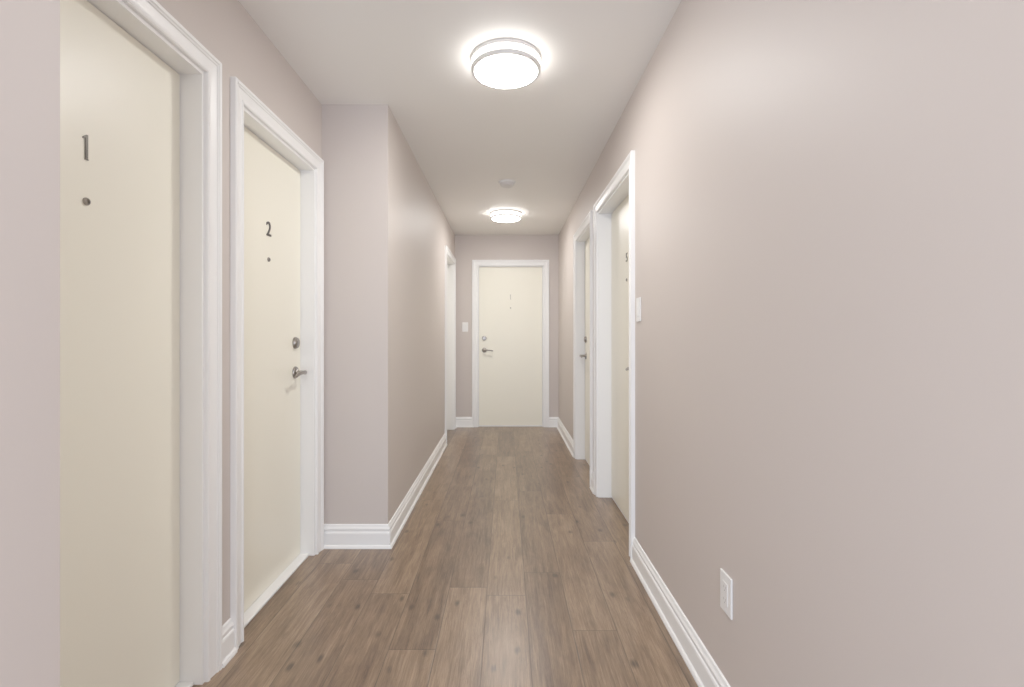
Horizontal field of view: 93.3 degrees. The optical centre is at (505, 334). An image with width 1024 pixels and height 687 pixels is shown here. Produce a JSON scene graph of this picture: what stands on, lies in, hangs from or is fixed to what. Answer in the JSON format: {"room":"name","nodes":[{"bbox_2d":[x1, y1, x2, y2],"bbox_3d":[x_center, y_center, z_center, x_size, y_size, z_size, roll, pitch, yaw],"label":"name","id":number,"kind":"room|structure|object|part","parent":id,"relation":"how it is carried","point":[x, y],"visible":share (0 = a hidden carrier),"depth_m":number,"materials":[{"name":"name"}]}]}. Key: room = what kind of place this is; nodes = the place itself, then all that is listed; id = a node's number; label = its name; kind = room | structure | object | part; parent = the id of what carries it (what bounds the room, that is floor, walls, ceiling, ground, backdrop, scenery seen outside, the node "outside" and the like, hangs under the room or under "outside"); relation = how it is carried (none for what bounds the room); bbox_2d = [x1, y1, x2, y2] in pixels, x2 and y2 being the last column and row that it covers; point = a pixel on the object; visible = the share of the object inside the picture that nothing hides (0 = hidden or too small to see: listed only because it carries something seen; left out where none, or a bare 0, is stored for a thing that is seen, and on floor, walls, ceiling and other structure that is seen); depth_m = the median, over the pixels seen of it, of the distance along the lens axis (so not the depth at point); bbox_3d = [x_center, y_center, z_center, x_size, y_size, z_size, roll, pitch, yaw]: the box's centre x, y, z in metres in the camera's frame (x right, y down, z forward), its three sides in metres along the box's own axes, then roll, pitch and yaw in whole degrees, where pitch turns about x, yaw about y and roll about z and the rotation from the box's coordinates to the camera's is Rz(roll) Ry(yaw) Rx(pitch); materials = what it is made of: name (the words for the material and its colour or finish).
{"room":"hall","nodes":[
{"label":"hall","id":0,"kind":"room"},
{"bbox_2d":[0,0,59,686],"bbox_3d":[-0.925,-0.050,-0.448,0.550,2.400,2.304,0,0,0],"label":"wall","id":1,"kind":"structure","parent":0,"point":[29,29],"depth_m":0.66,"materials":[{"name":"paint"}]},
{"bbox_2d":[156,0,321,625],"bbox_3d":[-1.100,-0.050,1.660,0.200,2.400,1.920,0,0,0],"label":"wall","id":2,"kind":"structure","parent":0,"point":[225,28],"depth_m":1.74,"materials":[{"name":"paint"}]},
{"bbox_2d":[60,0,179,686],"bbox_3d":[-1.060,0.141,1.230,0.108,1.991,0.710,0,0,0],"label":"door","id":3,"kind":"structure","parent":2,"relation":"in","point":[120,102],"depth_m":1.32,"materials":[{"name":"paint"}]},
{"bbox_2d":[87,0,221,684],"bbox_3d":[-1.084,0.106,1.230,0.212,2.088,0.876,0,0,0],"label":"door frame","id":4,"kind":"structure","parent":2,"relation":"attached to","point":[191,75],"depth_m":1.59,"materials":[{"name":"paint"}]},
{"bbox_2d":[222,618,236,667],"bbox_3d":[-0.987,1.087,1.710,0.026,0.125,0.084,0,0,0],"label":"baseboard","id":5,"kind":"structure","parent":2,"relation":"attached to","point":[229,650],"depth_m":1.71,"materials":[{"name":"paint"}]},
{"bbox_2d":[244,126,306,611],"bbox_3d":[-1.060,0.141,2.175,0.108,1.991,0.680,0,0,0],"label":"door","id":6,"kind":"structure","parent":2,"relation":"in","point":[272,372],"depth_m":2.18,"materials":[{"name":"paint"}]},
{"bbox_3d":[-1.038,0.190,2.407,0.064,0.062,0.144,0,0,0],"label":"lever handle","id":7,"kind":"part","parent":6,"relation":"part of","materials":[{"name":"silver metal"}]},
{"bbox_2d":[230,76,323,650],"bbox_3d":[-1.084,0.106,2.175,0.212,2.088,0.846,0,0,0],"label":"door frame","id":8,"kind":"structure","parent":2,"relation":"attached to","point":[241,97],"depth_m":2.32,"materials":[{"name":"paint"}]},
{"bbox_2d":[322,105,350,523],"bbox_3d":[-1.020,-0.050,2.680,0.360,2.400,0.120,0,0,0],"label":"wall","id":9,"kind":"structure","parent":0,"point":[336,119],"depth_m":2.62,"materials":[{"name":"paint"}]},
{"bbox_2d":[351,105,454,523],"bbox_3d":[-0.740,-0.050,4.430,0.200,2.400,3.620,0,0,0],"label":"wall","id":10,"kind":"structure","parent":0,"point":[400,231],"depth_m":2.68,"materials":[{"name":"paint"}]},
{"bbox_2d":[324,433,446,548],"bbox_3d":[-0.807,1.087,3.823,0.386,0.125,2.458,0,0,0],"label":"baseboard","id":11,"kind":"structure","parent":10,"relation":"attached to","point":[336,536],"depth_m":2.61,"materials":[{"name":"paint"}]},
{"bbox_2d":[445,245,455,442],"bbox_3d":[-0.724,0.106,5.500,0.212,2.088,0.896,0,0,0],"label":"door frame","id":12,"kind":"structure","parent":10,"relation":"attached to","point":[450,266],"depth_m":5.87,"materials":[{"name":"paint"}]},
{"bbox_2d":[192,427,697,686],"bbox_3d":[-0.172,1.200,2.220,2.055,0.100,8.040,0,0,0],"label":"floor","id":13,"kind":"structure","parent":0,"point":[507,569],"depth_m":2.12,"materials":[{"name":"wood"}]},
{"bbox_2d":[175,682,193,686],"bbox_3d":[-1.073,1.144,1.230,0.095,0.012,0.716,0,0,0],"label":"threshold","id":14,"kind":"object","parent":13,"relation":"on","point":[179,684],"visible":0.54,"depth_m":1.57,"materials":[{"name":"paint"}]},
{"bbox_2d":[244,554,308,627],"bbox_3d":[-1.073,1.144,2.175,0.095,0.012,0.686,0,0,0],"label":"threshold","id":15,"kind":"object","parent":13,"relation":"on","point":[249,614],"visible":0.32,"depth_m":2.16,"materials":[{"name":"paint"}]},
{"bbox_2d":[479,425,541,426],"bbox_3d":[0.058,1.144,6.095,0.801,0.012,0.060,0,0,0],"label":"threshold","id":16,"kind":"object","parent":13,"relation":"on","point":[479,425],"visible":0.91,"depth_m":6.07,"materials":[{"name":"paint"}]},
{"bbox_2d":[238,0,680,234],"bbox_3d":[-0.172,-1.300,2.220,2.055,0.100,8.040,0,0,0],"label":"ceiling","id":17,"kind":"structure","parent":0,"point":[547,136],"depth_m":2.37,"materials":[{"name":"paint"}]},
{"bbox_2d":[471,38,540,89],"bbox_3d":[0.000,-1.214,2.190,0.316,0.071,0.316,0,0,0],"label":"ceiling light","id":18,"kind":"object","parent":17,"relation":"attached to","point":[503,63],"visible":1,"depth_m":2.12,"materials":[{"name":"white plastic"}]},
{"bbox_2d":[472,43,539,70],"bbox_3d":[0.000,-1.220,2.190,0.306,0.025,0.306,0,0,0],"label":"diffuser","id":19,"kind":"object","parent":18,"relation":"attached to","point":[485,51],"depth_m":2.06,"materials":[{"name":"white"}]},
{"bbox_2d":[475,54,536,87],"bbox_3d":[0.000,-1.192,2.190,0.285,0.025,0.285,0,0,0],"label":"diffuser","id":20,"kind":"object","parent":18,"relation":"attached to","point":[491,70],"depth_m":2.16,"materials":[{"name":"white"}]},
{"bbox_2d":[491,209,520,221],"bbox_3d":[0.000,-1.214,4.950,0.316,0.071,0.316,0,0,0],"label":"ceiling light","id":21,"kind":"object","parent":17,"relation":"attached to","point":[502,215],"visible":1,"depth_m":4.85,"materials":[{"name":"white plastic"}]},
{"bbox_2d":[491,211,520,215],"bbox_3d":[0.000,-1.220,4.950,0.306,0.025,0.306,0,0,0],"label":"diffuser","id":22,"kind":"object","parent":21,"relation":"attached to","point":[494,213],"depth_m":4.82,"materials":[{"name":"white"}]},
{"bbox_2d":[492,215,519,221],"bbox_3d":[0.000,-1.192,4.950,0.285,0.025,0.285,0,0,0],"label":"diffuser","id":23,"kind":"object","parent":21,"relation":"attached to","point":[498,218],"depth_m":4.90,"materials":[{"name":"white"}]},
{"bbox_2d":[499,179,515,187],"bbox_3d":[0.010,-1.228,3.950,0.140,0.044,0.140,0,0,0],"label":"smoke detector","id":24,"kind":"object","parent":17,"relation":"attached to","point":[507,183],"visible":1,"depth_m":3.91,"materials":[{"name":"white plastic"}]},
{"bbox_2d":[455,235,557,416],"bbox_3d":[0.007,-0.050,6.140,1.295,2.400,0.200,0,0,0],"label":"wall","id":25,"kind":"structure","parent":0,"point":[468,248],"depth_m":6.04,"materials":[{"name":"paint"}]},
{"bbox_2d":[456,417,471,427],"bbox_3d":[-0.531,1.087,5.994,0.217,0.125,0.092,0,0,0],"label":"baseboard","id":26,"kind":"structure","parent":25,"relation":"attached to","point":[460,421],"depth_m":6.03,"materials":[{"name":"paint"}]},
{"bbox_2d":[462,322,467,331],"bbox_3d":[-0.510,-0.100,6.035,0.072,0.118,0.010,0,0,0],"label":"light switch","id":27,"kind":"object","parent":25,"relation":"attached to","point":[464,324],"visible":1,"depth_m":6.03,"materials":[{"name":"white plastic"}]},
{"bbox_2d":[479,267,541,424],"bbox_3d":[0.058,0.141,6.065,0.795,1.991,0.108,0,0,0],"label":"door","id":28,"kind":"structure","parent":25,"relation":"in","point":[510,298],"depth_m":6.08,"materials":[{"name":"paint"}]},
{"bbox_2d":[472,260,548,426],"bbox_3d":[0.058,0.106,6.124,0.961,2.088,0.212,0,0,0],"label":"door frame","id":29,"kind":"structure","parent":25,"relation":"attached to","point":[475,263],"depth_m":6.03,"materials":[{"name":"paint"}]},
{"bbox_2d":[558,0,1023,686],"bbox_3d":[0.755,-0.050,2.320,0.200,2.400,7.840,0,0,0],"label":"wall","id":30,"kind":"structure","parent":0,"point":[829,194],"depth_m":0.98,"materials":[{"name":"paint"}]},
{"bbox_2d":[549,417,572,456],"bbox_3d":[0.597,1.087,5.294,0.117,0.125,1.492,0,0,0],"label":"baseboard","id":31,"kind":"structure","parent":30,"relation":"attached to","point":[553,421],"depth_m":5.45,"materials":[{"name":"paint"}]},
{"bbox_2d":[573,210,592,485],"bbox_3d":[0.739,0.106,4.090,0.212,2.088,0.916,0,0,0],"label":"door frame","id":32,"kind":"structure","parent":30,"relation":"attached to","point":[588,220],"depth_m":4.47,"materials":[{"name":"paint"}]},
{"bbox_2d":[579,237,589,464],"bbox_3d":[0.720,0.141,4.090,0.108,1.991,0.750,0,0,0],"label":"door","id":33,"kind":"structure","parent":30,"relation":"in","point":[587,243],"depth_m":4.33,"materials":[{"name":"paint"}]},
{"bbox_3d":[0.752,0.141,4.090,0.044,1.991,0.750,0,0,0],"label":"panel","id":34,"kind":"part","parent":33,"relation":"part of","materials":[{"name":"paint"}]},
{"bbox_2d":[590,472,593,493],"bbox_3d":[0.642,1.087,3.565,0.026,0.125,0.134,0,0,0],"label":"baseboard","id":35,"kind":"structure","parent":30,"relation":"attached to","point":[592,474],"depth_m":3.57,"materials":[{"name":"paint"}]},
{"bbox_2d":[594,150,634,558],"bbox_3d":[0.739,0.106,2.975,0.212,2.088,1.046,0,0,0],"label":"door frame","id":36,"kind":"structure","parent":30,"relation":"attached to","point":[621,192],"depth_m":3.42,"materials":[{"name":"paint"}]},
{"bbox_2d":[611,195,628,521],"bbox_3d":[0.735,0.141,2.975,0.108,1.991,0.880,0,0,0],"label":"door","id":37,"kind":"structure","parent":30,"relation":"in","point":[620,216],"depth_m":3.17,"materials":[{"name":"paint"}]},
{"bbox_2d":[636,297,640,321],"bbox_3d":[0.650,-0.125,2.375,0.010,0.118,0.072,0,0,0],"label":"light switch","id":38,"kind":"object","parent":30,"relation":"attached to","point":[638,300],"visible":1,"depth_m":2.36,"materials":[{"name":"white plastic"}]},
{"bbox_2d":[630,537,730,686],"bbox_3d":[0.642,1.087,0.426,0.026,0.125,4.052,0,0,0],"label":"baseboard","id":39,"kind":"structure","parent":30,"relation":"attached to","point":[704,670],"depth_m":1.80,"materials":[{"name":"paint"}]},
{"bbox_2d":[720,568,732,619],"bbox_3d":[0.651,0.765,1.430,0.008,0.118,0.072,0,0,0],"label":"wall outlet","id":40,"kind":"object","parent":30,"relation":"attached to","point":[726,583],"visible":1,"depth_m":1.42,"materials":[{"name":"white plastic"}]},
{"bbox_2d":[722,580,727,607],"bbox_3d":[0.648,0.765,1.430,0.002,0.066,0.033,0,0,0],"label":"receptacle","id":41,"kind":"object","parent":40,"relation":"attached to","point":[724,582],"depth_m":1.43,"materials":[{"name":"white plastic"}]}
]}

